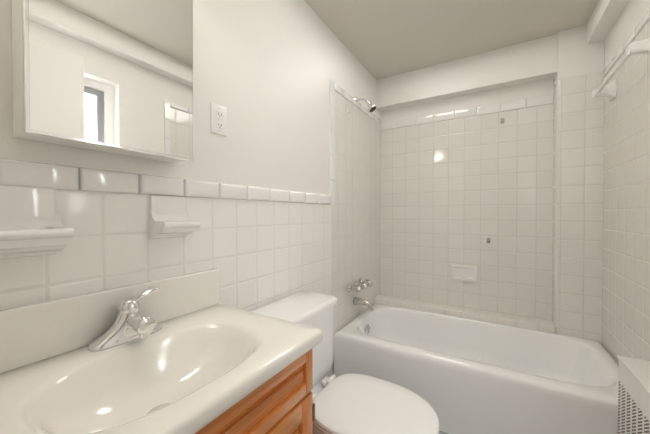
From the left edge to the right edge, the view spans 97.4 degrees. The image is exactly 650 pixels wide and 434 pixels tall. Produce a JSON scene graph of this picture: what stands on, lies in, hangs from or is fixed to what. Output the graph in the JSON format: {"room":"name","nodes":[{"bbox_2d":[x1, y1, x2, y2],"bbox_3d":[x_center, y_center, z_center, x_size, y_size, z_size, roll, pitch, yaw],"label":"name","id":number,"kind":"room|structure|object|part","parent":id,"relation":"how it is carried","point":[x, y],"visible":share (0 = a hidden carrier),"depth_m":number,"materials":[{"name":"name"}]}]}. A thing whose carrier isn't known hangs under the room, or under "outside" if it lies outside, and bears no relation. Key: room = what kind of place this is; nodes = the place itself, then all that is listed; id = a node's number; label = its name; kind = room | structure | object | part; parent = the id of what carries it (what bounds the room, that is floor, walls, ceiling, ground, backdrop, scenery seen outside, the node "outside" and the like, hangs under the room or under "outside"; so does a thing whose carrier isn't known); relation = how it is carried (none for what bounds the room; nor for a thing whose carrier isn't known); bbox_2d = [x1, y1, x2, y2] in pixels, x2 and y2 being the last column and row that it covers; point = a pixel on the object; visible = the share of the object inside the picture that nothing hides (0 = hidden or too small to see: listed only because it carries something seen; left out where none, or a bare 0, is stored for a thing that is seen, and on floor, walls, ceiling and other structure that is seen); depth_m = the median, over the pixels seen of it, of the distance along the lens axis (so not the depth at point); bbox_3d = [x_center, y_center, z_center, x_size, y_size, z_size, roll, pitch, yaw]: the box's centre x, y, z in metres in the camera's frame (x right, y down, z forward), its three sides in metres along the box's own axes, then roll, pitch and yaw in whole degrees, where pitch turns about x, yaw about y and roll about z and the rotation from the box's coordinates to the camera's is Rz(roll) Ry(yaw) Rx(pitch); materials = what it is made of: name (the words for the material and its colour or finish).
{"room":"bathroom","nodes":[
{"label":"bathroom","id":0,"kind":"room"},
{"bbox_2d":[0,0,379,379],"bbox_3d":[-0.141,-0.028,1.606,0.001,2.420,2.570,0,1,31],"label":"wall","id":1,"kind":"structure","parent":0,"point":[265,72],"depth_m":1.28,"materials":[{"name":"white paint"}]},
{"bbox_2d":[0,185,73,258],"bbox_3d":[-0.683,0.011,0.614,0.094,0.166,0.198,0,1,31],"label":"soap dish","id":2,"kind":"object","parent":1,"relation":"attached to","point":[31,223],"visible":0.98,"depth_m":0.65,"materials":[{"name":"white ceramic"}]},
{"bbox_2d":[0,212,73,255],"bbox_3d":[-0.678,0.037,0.612,0.084,0.098,0.198,0,1,31],"label":"tray","id":3,"kind":"object","parent":2,"relation":"on","point":[21,233],"depth_m":0.65,"materials":[{"name":"white ceramic"}]},
{"bbox_2d":[12,0,193,162],"bbox_3d":[-0.570,-0.452,0.784,0.107,0.546,0.386,0,1,31],"label":"upper cabinet","id":4,"kind":"object","parent":1,"relation":"attached to","point":[113,76],"visible":1,"depth_m":0.72,"materials":[{"name":"mirror"}]},
{"bbox_2d":[0,268,219,372],"bbox_3d":[-0.603,0.273,0.817,0.022,0.137,0.715,0,1,31],"label":"backsplash","id":5,"kind":"structure","parent":1,"relation":"attached to","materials":[{"name":"white ceramic"}]},
{"bbox_2d":[0,158,330,204],"bbox_3d":[-0.381,-0.105,1.191,0.017,0.062,1.611,0,1,31],"label":"cap","id":6,"kind":"object","parent":1,"relation":"attached to","point":[30,174],"visible":1,"depth_m":0.84,"materials":[{"name":"white tile"}]},
{"bbox_2d":[149,195,200,238],"bbox_3d":[-0.490,0.000,0.940,0.087,0.141,0.123,0,1,31],"label":"shelf","id":7,"kind":"object","parent":1,"relation":"attached to","point":[168,217],"visible":1,"depth_m":0.93,"materials":[{"name":"white ceramic"}]},
{"bbox_2d":[151,211,200,236],"bbox_3d":[-0.486,0.021,0.938,0.077,0.082,0.123,0,1,31],"label":"tray","id":8,"kind":"object","parent":7,"relation":"on","point":[163,223],"depth_m":0.93,"materials":[{"name":"white ceramic"}]},
{"bbox_2d":[210,102,226,136],"bbox_3d":[-0.418,-0.386,1.130,0.011,0.116,0.074,0,1,31],"label":"outlet","id":9,"kind":"object","parent":1,"relation":"attached to","point":[218,119],"visible":1,"depth_m":1.12,"materials":[{"name":"white plastic"}]},
{"bbox_2d":[329,79,334,204],"bbox_3d":[0.049,-0.494,1.905,0.012,0.822,0.055,0,1,31],"label":"trim","id":10,"kind":"structure","parent":1,"relation":"attached to","point":[332,138],"depth_m":1.89,"materials":[{"name":"white tile"}]},
{"bbox_2d":[335,84,380,123],"bbox_3d":[0.294,-0.888,2.311,0.010,0.045,0.896,0,1,31],"label":"trim","id":11,"kind":"structure","parent":1,"relation":"attached to","point":[344,94],"depth_m":2.21,"materials":[{"name":"white tile"}]},
{"bbox_2d":[305,0,597,79],"bbox_3d":[0.086,-1.227,0.494,1.524,0.001,4.220,0,1,31],"label":"ceiling","id":12,"kind":"structure","parent":0,"point":[380,39],"depth_m":1.85,"materials":[{"name":"grey paint"}]},
{"bbox_2d":[376,34,556,111],"bbox_3d":[1.049,-1.118,2.318,1.294,0.255,0.105,0,1,31],"label":"beam","id":13,"kind":"structure","parent":12,"relation":"attached to","point":[524,63],"depth_m":2.21,"materials":[{"name":"white paint"}]},
{"bbox_2d":[587,0,628,44],"bbox_3d":[1.095,-1.165,0.774,0.084,0.130,2.439,0,1,31],"label":"beam","id":14,"kind":"structure","parent":12,"relation":"attached to","point":[605,16],"depth_m":1.63,"materials":[{"name":"white paint"}]},
{"bbox_2d":[375,294,554,332],"bbox_3d":[1.040,0.956,2.327,1.290,0.437,0.135,0,1,31],"label":"ledge","id":15,"kind":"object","parent":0,"point":[533,323],"depth_m":2.22,"materials":[{"name":"tile"}]},
{"bbox_2d":[380,78,553,319],"bbox_3d":[1.074,-0.036,2.375,1.290,2.420,0.001,0,1,31],"label":"wall","id":16,"kind":"structure","parent":0,"point":[459,191],"depth_m":2.30,"materials":[{"name":"white tile"}]},
{"bbox_2d":[451,264,476,281],"bbox_3d":[1.130,0.459,2.327,0.188,0.124,0.031,0,1,31],"label":"soap shelf","id":17,"kind":"object","parent":16,"relation":"attached to","point":[463,273],"visible":0.98,"depth_m":2.33,"materials":[{"name":"white ceramic"}]},
{"bbox_2d":[380,94,552,130],"bbox_3d":[1.072,-0.844,2.362,1.288,0.065,0.010,0,1,31],"label":"trim","id":18,"kind":"structure","parent":16,"relation":"attached to","point":[520,104],"depth_m":2.29,"materials":[{"name":"white tile"}]},
{"bbox_2d":[602,0,649,364],"bbox_3d":[1.198,-0.019,0.721,0.160,2.420,2.435,0,1,31],"label":"wall","id":19,"kind":"structure","parent":0,"point":[626,265],"depth_m":1.47,"materials":[{"name":"white tile"}]},
{"bbox_2d":[592,37,649,100],"bbox_3d":[1.488,-0.727,1.439,0.089,0.100,0.601,0,1,31],"label":"towel rail","id":20,"kind":"object","parent":19,"relation":"attached to","point":[609,91],"visible":1,"depth_m":1.40,"materials":[{"name":"white ceramic"}]},
{"bbox_2d":[603,9,649,76],"bbox_3d":[1.463,-0.895,1.317,0.010,0.040,1.122,0,1,31],"label":"trim","id":21,"kind":"structure","parent":19,"relation":"attached to","point":[645,19],"depth_m":1.44,"materials":[{"name":"white tile"}]},
{"label":"floor","id":22,"kind":"structure","parent":0,"visible":0},
{"bbox_2d":[0,268,322,433],"bbox_3d":[-0.399,0.698,0.698,0.498,0.983,0.715,0,1,31],"label":"bathroom vanity","id":23,"kind":"object","parent":22,"relation":"on","point":[186,354],"visible":1,"depth_m":0.72,"materials":[{"name":"white ceramic"}]},
{"bbox_2d":[88,286,161,352],"bbox_3d":[-0.521,0.273,0.781,0.134,0.135,0.180,0,1,31],"label":"faucet","id":24,"kind":"object","parent":23,"relation":"on","point":[121,320],"depth_m":0.78,"materials":[{"name":"silver metal"}]},
{"bbox_2d":[250,291,439,433],"bbox_3d":[0.075,0.797,1.199,0.759,0.774,0.484,0,1,31],"label":"toilet","id":25,"kind":"object","parent":22,"relation":"on","point":[352,403],"visible":0.58,"depth_m":1.18,"materials":[{"name":"white ceramic"}]},
{"bbox_3d":[-0.146,0.429,1.328,0.243,0.040,0.484,0,1,31],"label":"tank lid","id":26,"kind":"part","parent":25,"relation":"part of","materials":[{"name":"white ceramic"}]},
{"bbox_3d":[-0.150,0.620,1.332,0.223,0.340,0.464,0,1,31],"label":"tank","id":27,"kind":"part","parent":25,"relation":"part of","materials":[{"name":"white ceramic"}]},
{"bbox_3d":[0.197,0.762,1.125,0.474,0.046,0.392,0,1,31],"label":"seat","id":28,"kind":"part","parent":25,"relation":"part of","materials":[{"name":"white plastic"}]},
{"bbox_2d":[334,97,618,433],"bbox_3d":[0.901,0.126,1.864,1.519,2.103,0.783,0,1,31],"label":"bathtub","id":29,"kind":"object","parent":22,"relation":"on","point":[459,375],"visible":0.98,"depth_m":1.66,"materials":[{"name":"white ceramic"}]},
{"bbox_3d":[0.224,0.532,2.114,0.104,0.068,0.068,0,1,31],"label":"handle","id":30,"kind":"part","parent":29,"relation":"part of","materials":[{"name":"silver metal"}]},
{"bbox_3d":[0.277,0.531,2.201,0.104,0.068,0.068,0,1,31],"label":"handle","id":31,"kind":"part","parent":29,"relation":"part of","materials":[{"name":"silver metal"}]},
{"bbox_3d":[0.298,0.666,2.189,0.155,0.084,0.060,0,1,31],"label":"spout","id":32,"kind":"part","parent":29,"relation":"part of","materials":[{"name":"silver metal"}]},
{"bbox_3d":[0.329,0.530,2.288,0.104,0.068,0.068,0,1,31],"label":"handle","id":33,"kind":"part","parent":29,"relation":"part of","materials":[{"name":"silver metal"}]},
{"bbox_2d":[552,71,603,343],"bbox_3d":[1.692,0.129,1.925,0.234,2.100,0.135,0,1,31],"label":"pilaster","id":34,"kind":"object","parent":22,"relation":"on","point":[578,168],"visible":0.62,"depth_m":1.87,"materials":[{"name":"tile"}]},
{"bbox_2d":[554,25,604,84],"bbox_3d":[1.695,-1.081,1.914,0.230,0.320,0.131,0,1,31],"label":"pilaster","id":35,"kind":"object","parent":34,"relation":"on","point":[577,55],"visible":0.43,"depth_m":1.87,"materials":[{"name":"white paint"}]},
{"bbox_2d":[617,355,649,433],"bbox_3d":[1.034,0.887,0.748,0.137,0.602,0.996,0,1,31],"label":"radiator cover","id":36,"kind":"object","parent":22,"relation":"in","point":[633,395],"visible":1,"depth_m":1.09,"materials":[{"name":"white metal"}]}
]}

